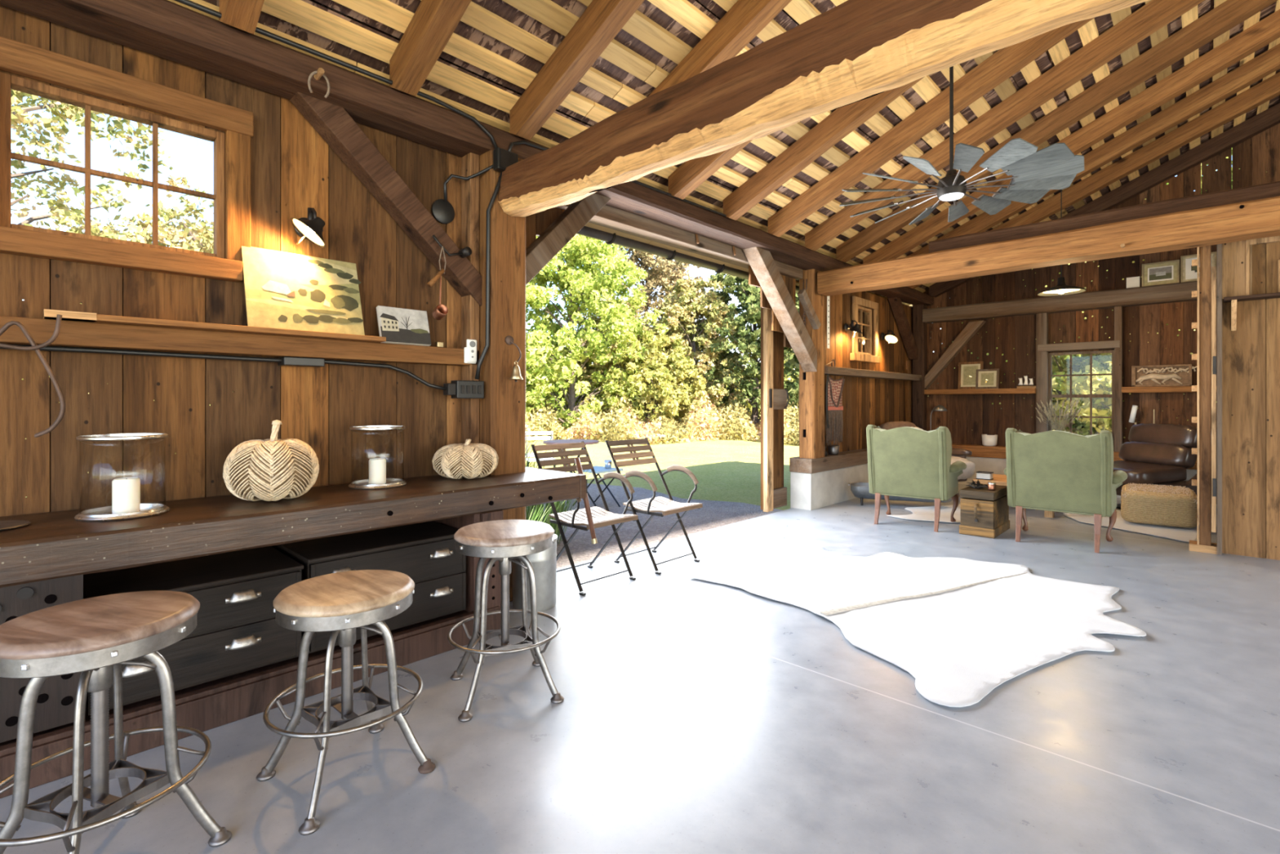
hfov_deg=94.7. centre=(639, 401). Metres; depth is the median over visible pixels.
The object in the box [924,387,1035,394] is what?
wall shelf
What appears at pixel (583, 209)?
diagonal brace
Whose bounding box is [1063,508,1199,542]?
cowhide rug
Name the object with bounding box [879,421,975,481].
leather armchair
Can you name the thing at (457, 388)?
switch box
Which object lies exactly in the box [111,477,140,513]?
pillar candle
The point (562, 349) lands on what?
leafy tree
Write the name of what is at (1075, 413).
dried plant
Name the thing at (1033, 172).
ceiling fan
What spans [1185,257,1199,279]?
print
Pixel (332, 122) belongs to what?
diagonal brace
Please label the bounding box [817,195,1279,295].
tie beam
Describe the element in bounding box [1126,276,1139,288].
card
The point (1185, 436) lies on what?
cushion
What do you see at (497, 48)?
ceiling
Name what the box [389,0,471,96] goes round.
rafter
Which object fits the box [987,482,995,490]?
glass jar
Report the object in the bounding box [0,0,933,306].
wall plate
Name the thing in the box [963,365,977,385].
print
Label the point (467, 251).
hanging tools
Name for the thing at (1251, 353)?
wall partition
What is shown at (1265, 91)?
rafter
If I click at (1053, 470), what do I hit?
wingback chair
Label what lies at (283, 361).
cable
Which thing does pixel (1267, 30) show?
rafter
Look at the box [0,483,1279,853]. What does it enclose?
floor
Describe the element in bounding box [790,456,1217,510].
wall
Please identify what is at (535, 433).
garden chair
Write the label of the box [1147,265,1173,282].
print
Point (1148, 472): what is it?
seat cushion
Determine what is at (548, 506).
ornamental grass
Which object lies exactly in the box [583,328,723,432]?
bush
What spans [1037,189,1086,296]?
pendant lamp
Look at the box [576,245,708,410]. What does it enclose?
leafy tree
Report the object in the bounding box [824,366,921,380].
wall shelf
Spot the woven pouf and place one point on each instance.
(1171, 505)
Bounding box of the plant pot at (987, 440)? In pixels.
[982,434,997,446]
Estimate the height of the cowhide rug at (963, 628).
0.028 m
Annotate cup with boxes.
[431,303,448,319]
[604,459,612,468]
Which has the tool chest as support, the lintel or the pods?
the pods
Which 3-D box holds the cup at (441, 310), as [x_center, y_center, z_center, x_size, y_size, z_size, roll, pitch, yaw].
[-1.183,-0.531,3.490,0.092,0.091,0.070,0,0,44]
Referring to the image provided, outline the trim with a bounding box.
[1222,236,1279,298]
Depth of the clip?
3.56 m
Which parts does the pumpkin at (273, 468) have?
stem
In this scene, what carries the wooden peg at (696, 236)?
attached to the lintel
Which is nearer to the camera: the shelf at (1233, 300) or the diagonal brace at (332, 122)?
the diagonal brace at (332, 122)
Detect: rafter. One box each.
[219,0,264,34]
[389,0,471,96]
[510,0,644,140]
[644,0,791,100]
[668,142,748,199]
[723,80,919,220]
[768,7,1109,236]
[804,0,1204,250]
[835,0,1277,262]
[862,8,1279,264]
[906,43,1279,257]
[906,71,1279,288]
[928,102,1279,297]
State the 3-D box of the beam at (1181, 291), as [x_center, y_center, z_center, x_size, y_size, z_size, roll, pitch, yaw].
[7.821,-1.381,6.479,8.880,0.231,0.233,0,0,44]
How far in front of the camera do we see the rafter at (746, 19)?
3.54 m
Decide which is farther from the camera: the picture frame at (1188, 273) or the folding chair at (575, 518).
the picture frame at (1188, 273)
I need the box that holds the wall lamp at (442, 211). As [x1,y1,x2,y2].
[431,164,493,223]
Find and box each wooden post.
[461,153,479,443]
[760,306,789,511]
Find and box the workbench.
[0,457,597,798]
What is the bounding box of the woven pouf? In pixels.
[1120,483,1199,527]
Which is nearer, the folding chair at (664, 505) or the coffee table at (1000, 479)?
the folding chair at (664, 505)
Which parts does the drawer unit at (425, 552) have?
cup pull, drawer, drawer, cup pull, cup pull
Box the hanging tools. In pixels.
[427,234,471,287]
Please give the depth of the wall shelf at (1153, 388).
7.53 m
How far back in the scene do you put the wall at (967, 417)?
8.19 m
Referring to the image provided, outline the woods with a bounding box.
[525,348,1084,417]
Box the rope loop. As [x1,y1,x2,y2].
[307,67,330,97]
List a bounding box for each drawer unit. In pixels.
[83,546,303,715]
[271,520,466,653]
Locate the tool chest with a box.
[959,483,1009,538]
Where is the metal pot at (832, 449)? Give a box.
[827,444,839,454]
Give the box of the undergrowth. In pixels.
[525,372,1126,445]
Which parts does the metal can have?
lid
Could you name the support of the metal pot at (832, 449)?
on the beam at (855, 457)
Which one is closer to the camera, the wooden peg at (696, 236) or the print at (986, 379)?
the wooden peg at (696, 236)
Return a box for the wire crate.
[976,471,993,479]
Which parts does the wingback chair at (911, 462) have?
leg, cabriole leg, backrest, leg, cabriole leg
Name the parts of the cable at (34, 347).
handle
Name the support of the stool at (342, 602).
on the floor
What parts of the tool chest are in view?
leather handle, lid, moulding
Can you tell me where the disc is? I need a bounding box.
[0,520,31,530]
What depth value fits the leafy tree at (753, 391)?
24.22 m
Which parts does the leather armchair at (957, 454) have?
backrest, panel, armrest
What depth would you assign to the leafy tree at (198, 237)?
8.23 m
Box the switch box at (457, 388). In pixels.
[443,380,484,398]
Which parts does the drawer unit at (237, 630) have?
cup pull, drawer, drawer, cup pull, cup pull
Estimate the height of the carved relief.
0.273 m
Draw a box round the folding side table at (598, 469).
[573,466,622,506]
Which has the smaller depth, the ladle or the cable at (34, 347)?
the cable at (34, 347)
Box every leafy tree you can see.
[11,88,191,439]
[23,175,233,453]
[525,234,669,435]
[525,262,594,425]
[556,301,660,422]
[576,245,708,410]
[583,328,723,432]
[635,275,758,422]
[696,271,799,424]
[733,280,799,422]
[941,299,1089,394]
[954,263,1179,435]
[1023,163,1217,432]
[1165,156,1266,336]
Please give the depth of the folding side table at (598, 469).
7.40 m
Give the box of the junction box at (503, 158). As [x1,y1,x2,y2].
[493,146,518,172]
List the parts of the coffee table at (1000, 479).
leg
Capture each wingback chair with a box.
[866,424,966,532]
[1004,427,1127,552]
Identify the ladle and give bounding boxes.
[431,275,448,319]
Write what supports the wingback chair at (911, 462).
on the floor
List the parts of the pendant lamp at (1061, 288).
cord, bulb, lamp shade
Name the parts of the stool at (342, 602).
leg, leg, seat, leg, lock lever, leg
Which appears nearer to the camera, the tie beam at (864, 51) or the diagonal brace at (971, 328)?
the tie beam at (864, 51)
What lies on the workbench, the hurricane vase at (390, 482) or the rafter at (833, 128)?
the hurricane vase at (390, 482)
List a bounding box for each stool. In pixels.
[0,590,231,853]
[256,569,435,835]
[447,519,564,721]
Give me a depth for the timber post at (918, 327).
9.53 m
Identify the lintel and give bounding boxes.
[554,197,803,279]
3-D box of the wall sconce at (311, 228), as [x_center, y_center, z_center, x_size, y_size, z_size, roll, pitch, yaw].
[-1.710,-0.900,3.030,0.237,0.210,0.163,0,0,44]
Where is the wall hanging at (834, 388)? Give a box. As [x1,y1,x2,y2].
[825,373,844,445]
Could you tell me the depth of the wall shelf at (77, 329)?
2.72 m
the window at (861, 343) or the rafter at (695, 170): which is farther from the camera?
the window at (861, 343)
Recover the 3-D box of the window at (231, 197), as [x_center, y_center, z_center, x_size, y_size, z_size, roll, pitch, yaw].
[-2.426,-1.012,2.455,0.140,0.845,1.385,0,0,44]
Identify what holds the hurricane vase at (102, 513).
on the workbench
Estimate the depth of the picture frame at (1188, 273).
7.39 m
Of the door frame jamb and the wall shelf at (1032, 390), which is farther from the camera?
the wall shelf at (1032, 390)
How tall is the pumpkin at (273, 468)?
0.369 m
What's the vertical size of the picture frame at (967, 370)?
0.420 m
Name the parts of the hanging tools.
wooden handle, cord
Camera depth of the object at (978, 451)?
8.84 m
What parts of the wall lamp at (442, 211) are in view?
cord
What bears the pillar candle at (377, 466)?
in the hurricane vase at (390, 482)
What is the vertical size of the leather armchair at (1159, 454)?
1.009 m
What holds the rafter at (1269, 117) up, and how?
on the wall plate
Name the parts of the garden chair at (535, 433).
seat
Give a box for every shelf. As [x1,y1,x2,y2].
[0,309,479,365]
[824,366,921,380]
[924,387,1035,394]
[1121,385,1217,392]
[1223,292,1279,330]
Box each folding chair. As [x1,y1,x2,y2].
[530,440,638,595]
[604,437,702,574]
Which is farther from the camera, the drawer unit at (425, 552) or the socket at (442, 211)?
the socket at (442, 211)
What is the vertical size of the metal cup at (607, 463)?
0.100 m
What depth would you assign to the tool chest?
5.59 m
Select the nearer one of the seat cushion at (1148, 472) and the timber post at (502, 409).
the timber post at (502, 409)
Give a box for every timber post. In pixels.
[479,151,526,601]
[799,268,825,458]
[911,304,926,431]
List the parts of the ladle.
handle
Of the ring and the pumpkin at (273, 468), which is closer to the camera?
the pumpkin at (273, 468)
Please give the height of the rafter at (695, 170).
2.953 m
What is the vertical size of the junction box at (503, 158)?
0.130 m
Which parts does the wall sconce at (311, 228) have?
bulb, arm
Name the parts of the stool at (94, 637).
leg, leg, seat, leg, lock lever, leg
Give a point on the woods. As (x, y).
(791, 380)
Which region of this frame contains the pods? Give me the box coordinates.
[966,480,987,488]
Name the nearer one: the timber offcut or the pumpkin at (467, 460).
the pumpkin at (467, 460)
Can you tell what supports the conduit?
attached to the switch box at (457, 388)
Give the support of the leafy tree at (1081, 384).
on the ground at (724, 470)
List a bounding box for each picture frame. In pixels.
[957,361,983,389]
[975,368,999,388]
[1142,259,1179,286]
[1180,251,1216,282]
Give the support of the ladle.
hanging from the hanging tools
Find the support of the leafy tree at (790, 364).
on the ground at (724, 470)
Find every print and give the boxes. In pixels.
[241,245,364,335]
[376,305,431,346]
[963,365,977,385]
[980,373,994,385]
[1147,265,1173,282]
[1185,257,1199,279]
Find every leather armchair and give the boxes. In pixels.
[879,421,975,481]
[1113,422,1217,509]
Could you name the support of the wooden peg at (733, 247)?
attached to the lintel
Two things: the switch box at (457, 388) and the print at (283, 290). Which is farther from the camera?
the switch box at (457, 388)
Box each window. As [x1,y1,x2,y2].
[0,35,253,282]
[849,295,880,363]
[1035,306,1122,452]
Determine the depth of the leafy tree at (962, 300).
24.32 m
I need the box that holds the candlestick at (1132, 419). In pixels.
[1128,404,1154,424]
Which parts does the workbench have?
panel, vise handle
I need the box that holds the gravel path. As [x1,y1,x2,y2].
[543,483,782,568]
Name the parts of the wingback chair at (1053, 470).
leg, cabriole leg, backrest, seat frame, leg, cabriole leg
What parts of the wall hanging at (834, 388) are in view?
woven panel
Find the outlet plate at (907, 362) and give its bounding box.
[906,360,908,369]
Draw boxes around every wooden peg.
[695,234,699,244]
[732,245,736,255]
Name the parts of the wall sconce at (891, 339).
arm, lamp shade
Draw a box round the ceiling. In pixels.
[167,0,1279,305]
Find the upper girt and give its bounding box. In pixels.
[928,180,1279,253]
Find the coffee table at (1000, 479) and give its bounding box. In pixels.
[973,474,1054,517]
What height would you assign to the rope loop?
0.121 m
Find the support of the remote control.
attached to the wall shelf at (77, 329)
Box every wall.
[0,4,461,516]
[526,206,912,453]
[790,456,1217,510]
[923,122,1279,454]
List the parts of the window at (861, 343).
frame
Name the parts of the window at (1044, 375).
head rail, frame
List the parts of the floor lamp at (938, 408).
lamp shade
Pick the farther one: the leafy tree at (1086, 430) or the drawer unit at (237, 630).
the leafy tree at (1086, 430)
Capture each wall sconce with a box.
[290,207,324,248]
[844,320,862,337]
[880,329,897,343]
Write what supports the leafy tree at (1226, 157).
on the ground at (724, 470)
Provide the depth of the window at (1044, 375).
8.21 m
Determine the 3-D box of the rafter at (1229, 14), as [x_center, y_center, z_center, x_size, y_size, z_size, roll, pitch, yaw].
[6.513,-2.385,3.147,11.425,2.953,0.123,0,0,44]
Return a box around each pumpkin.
[222,419,319,501]
[431,439,498,479]
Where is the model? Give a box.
[1017,375,1035,388]
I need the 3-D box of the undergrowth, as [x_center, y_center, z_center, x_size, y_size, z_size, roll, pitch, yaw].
[5.918,-0.170,21.466,33.328,3.197,13.496,0,0,16]
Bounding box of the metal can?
[512,533,557,612]
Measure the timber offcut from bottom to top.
0.415 m
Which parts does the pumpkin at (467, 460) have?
stem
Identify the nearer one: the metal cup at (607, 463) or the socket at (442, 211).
the socket at (442, 211)
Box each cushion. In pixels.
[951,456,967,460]
[951,459,975,479]
[1113,460,1186,484]
[1118,441,1197,469]
[1128,422,1199,448]
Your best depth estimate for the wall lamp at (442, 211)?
3.67 m
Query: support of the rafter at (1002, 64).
on the wall plate
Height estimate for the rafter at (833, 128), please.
2.953 m
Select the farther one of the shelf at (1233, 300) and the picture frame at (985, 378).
the picture frame at (985, 378)
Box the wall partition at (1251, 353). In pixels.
[1222,241,1279,559]
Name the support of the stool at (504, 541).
on the floor
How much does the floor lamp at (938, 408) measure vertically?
1.220 m
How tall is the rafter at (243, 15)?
2.953 m
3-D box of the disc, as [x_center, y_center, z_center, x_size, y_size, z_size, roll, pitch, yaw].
[-2.343,0.449,2.122,0.210,0.011,0.210,0,0,44]
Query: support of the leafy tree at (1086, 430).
on the ground at (724, 470)
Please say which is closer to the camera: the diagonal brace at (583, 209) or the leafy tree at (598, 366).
the diagonal brace at (583, 209)
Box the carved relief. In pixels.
[1131,364,1199,386]
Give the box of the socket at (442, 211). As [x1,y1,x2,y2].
[431,199,454,223]
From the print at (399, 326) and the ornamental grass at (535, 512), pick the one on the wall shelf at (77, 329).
the print at (399, 326)
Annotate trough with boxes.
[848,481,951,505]
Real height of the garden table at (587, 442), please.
0.796 m
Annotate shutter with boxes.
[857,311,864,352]
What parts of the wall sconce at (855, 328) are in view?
arm, lamp shade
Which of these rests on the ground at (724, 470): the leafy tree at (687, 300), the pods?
the leafy tree at (687, 300)
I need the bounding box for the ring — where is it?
[824,359,835,366]
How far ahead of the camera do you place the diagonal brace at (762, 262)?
6.43 m
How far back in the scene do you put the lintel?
5.32 m
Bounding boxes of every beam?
[497,0,1128,219]
[789,448,867,473]
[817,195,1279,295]
[922,278,1217,324]
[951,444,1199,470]
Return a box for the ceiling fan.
[839,68,1084,225]
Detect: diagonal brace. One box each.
[289,93,482,306]
[525,191,610,284]
[742,246,817,372]
[888,297,917,359]
[924,320,986,389]
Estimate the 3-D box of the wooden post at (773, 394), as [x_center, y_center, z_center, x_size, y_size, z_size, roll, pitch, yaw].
[1.615,-0.090,6.945,0.157,2.720,0.460,0,0,44]
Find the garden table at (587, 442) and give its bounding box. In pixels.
[542,439,599,500]
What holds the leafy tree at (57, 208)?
on the ground at (724, 470)
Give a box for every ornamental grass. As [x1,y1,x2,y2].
[525,431,563,468]
[525,454,596,543]
[525,501,563,528]
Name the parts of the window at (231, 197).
frame, sill, casing, casing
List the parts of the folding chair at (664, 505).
arm, armrest, seat rail, arm, rail, armrest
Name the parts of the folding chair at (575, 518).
seat rail, arm, rail, arm, armrest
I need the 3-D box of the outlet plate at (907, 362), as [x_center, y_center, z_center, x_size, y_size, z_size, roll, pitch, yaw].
[4.088,-0.560,9.020,0.015,0.140,0.080,0,0,44]
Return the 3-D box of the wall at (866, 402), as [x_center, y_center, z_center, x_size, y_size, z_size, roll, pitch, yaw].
[1.718,-0.507,6.880,0.093,2.345,8.110,0,0,44]
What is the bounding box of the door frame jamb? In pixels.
[1189,244,1222,555]
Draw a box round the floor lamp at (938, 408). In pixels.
[930,404,947,430]
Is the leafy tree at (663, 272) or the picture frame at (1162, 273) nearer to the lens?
the picture frame at (1162, 273)
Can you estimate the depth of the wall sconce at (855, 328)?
7.74 m
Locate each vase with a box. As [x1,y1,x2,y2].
[74,432,169,521]
[348,425,406,488]
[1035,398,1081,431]
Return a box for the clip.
[435,342,443,346]
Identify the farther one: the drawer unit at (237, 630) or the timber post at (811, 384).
the timber post at (811, 384)
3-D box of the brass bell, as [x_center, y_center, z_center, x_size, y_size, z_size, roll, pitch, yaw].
[-0.787,-0.271,3.706,0.114,0.298,0.088,0,0,44]
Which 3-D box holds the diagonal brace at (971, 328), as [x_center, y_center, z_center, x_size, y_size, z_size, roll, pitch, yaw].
[4.943,-0.716,9.274,0.858,1.027,0.150,0,0,44]
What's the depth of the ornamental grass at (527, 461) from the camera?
7.95 m
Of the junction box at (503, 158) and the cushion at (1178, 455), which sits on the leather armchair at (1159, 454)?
the cushion at (1178, 455)
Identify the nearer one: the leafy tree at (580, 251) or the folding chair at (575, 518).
the folding chair at (575, 518)
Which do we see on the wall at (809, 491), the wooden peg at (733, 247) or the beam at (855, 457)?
the beam at (855, 457)
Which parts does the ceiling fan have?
blade, blade, blade, blade, blade, blade arm, blade arm, blade arm, blade arm, blade, blade, blade arm, blade arm, blade arm, down rod, blade arm, blade, blade arm, blade, blade arm, blade arm, blade arm, blade arm, blade arm, blade arm, blade, blade, blade, blade, blade, blade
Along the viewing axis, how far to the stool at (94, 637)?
1.54 m
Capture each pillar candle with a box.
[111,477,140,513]
[368,457,386,484]
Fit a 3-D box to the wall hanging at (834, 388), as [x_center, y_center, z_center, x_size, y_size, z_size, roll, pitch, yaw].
[2.432,0.093,7.351,0.064,0.903,0.515,0,0,44]
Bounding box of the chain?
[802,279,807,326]
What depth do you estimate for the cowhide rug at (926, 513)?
6.57 m
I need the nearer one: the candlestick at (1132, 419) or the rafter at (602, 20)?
the rafter at (602, 20)
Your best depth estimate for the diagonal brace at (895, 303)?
9.15 m
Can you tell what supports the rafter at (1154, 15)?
on the wall plate
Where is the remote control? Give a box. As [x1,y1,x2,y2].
[463,338,476,364]
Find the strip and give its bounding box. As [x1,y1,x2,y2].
[826,295,829,348]
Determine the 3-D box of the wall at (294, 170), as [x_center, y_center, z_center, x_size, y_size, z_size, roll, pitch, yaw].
[-3.319,-0.155,1.562,0.053,3.050,6.660,0,0,44]
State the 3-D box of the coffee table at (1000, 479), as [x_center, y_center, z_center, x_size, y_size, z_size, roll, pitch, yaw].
[4.466,1.090,6.919,0.830,0.360,0.730,0,0,44]
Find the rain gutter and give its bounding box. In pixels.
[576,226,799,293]
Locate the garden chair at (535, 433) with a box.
[525,431,555,466]
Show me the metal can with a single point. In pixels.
(544, 563)
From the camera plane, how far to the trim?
4.86 m
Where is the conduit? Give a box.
[174,0,726,379]
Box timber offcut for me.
[796,288,821,329]
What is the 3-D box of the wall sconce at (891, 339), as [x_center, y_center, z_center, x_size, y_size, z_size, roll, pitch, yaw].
[3.654,-0.950,8.624,0.237,0.210,0.163,0,0,44]
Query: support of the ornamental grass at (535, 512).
on the gravel path
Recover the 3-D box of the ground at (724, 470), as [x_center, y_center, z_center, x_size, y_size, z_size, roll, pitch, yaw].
[13.843,1.605,14.435,320.000,0.530,280.000,0,0,44]
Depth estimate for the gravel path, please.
6.47 m
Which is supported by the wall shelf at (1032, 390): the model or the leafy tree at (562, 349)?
the model
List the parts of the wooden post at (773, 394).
lock plate, rail, handle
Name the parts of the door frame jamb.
jamb post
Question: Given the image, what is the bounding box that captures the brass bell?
[505,335,523,382]
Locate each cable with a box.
[0,314,65,437]
[0,343,445,391]
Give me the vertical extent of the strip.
0.850 m
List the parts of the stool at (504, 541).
leg, leg, seat, lock lever, leg, leg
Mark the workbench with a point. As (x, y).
(44, 562)
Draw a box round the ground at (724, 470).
[25,416,1103,510]
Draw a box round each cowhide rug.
[688,551,1146,706]
[886,504,959,522]
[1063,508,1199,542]
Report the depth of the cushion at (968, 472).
7.69 m

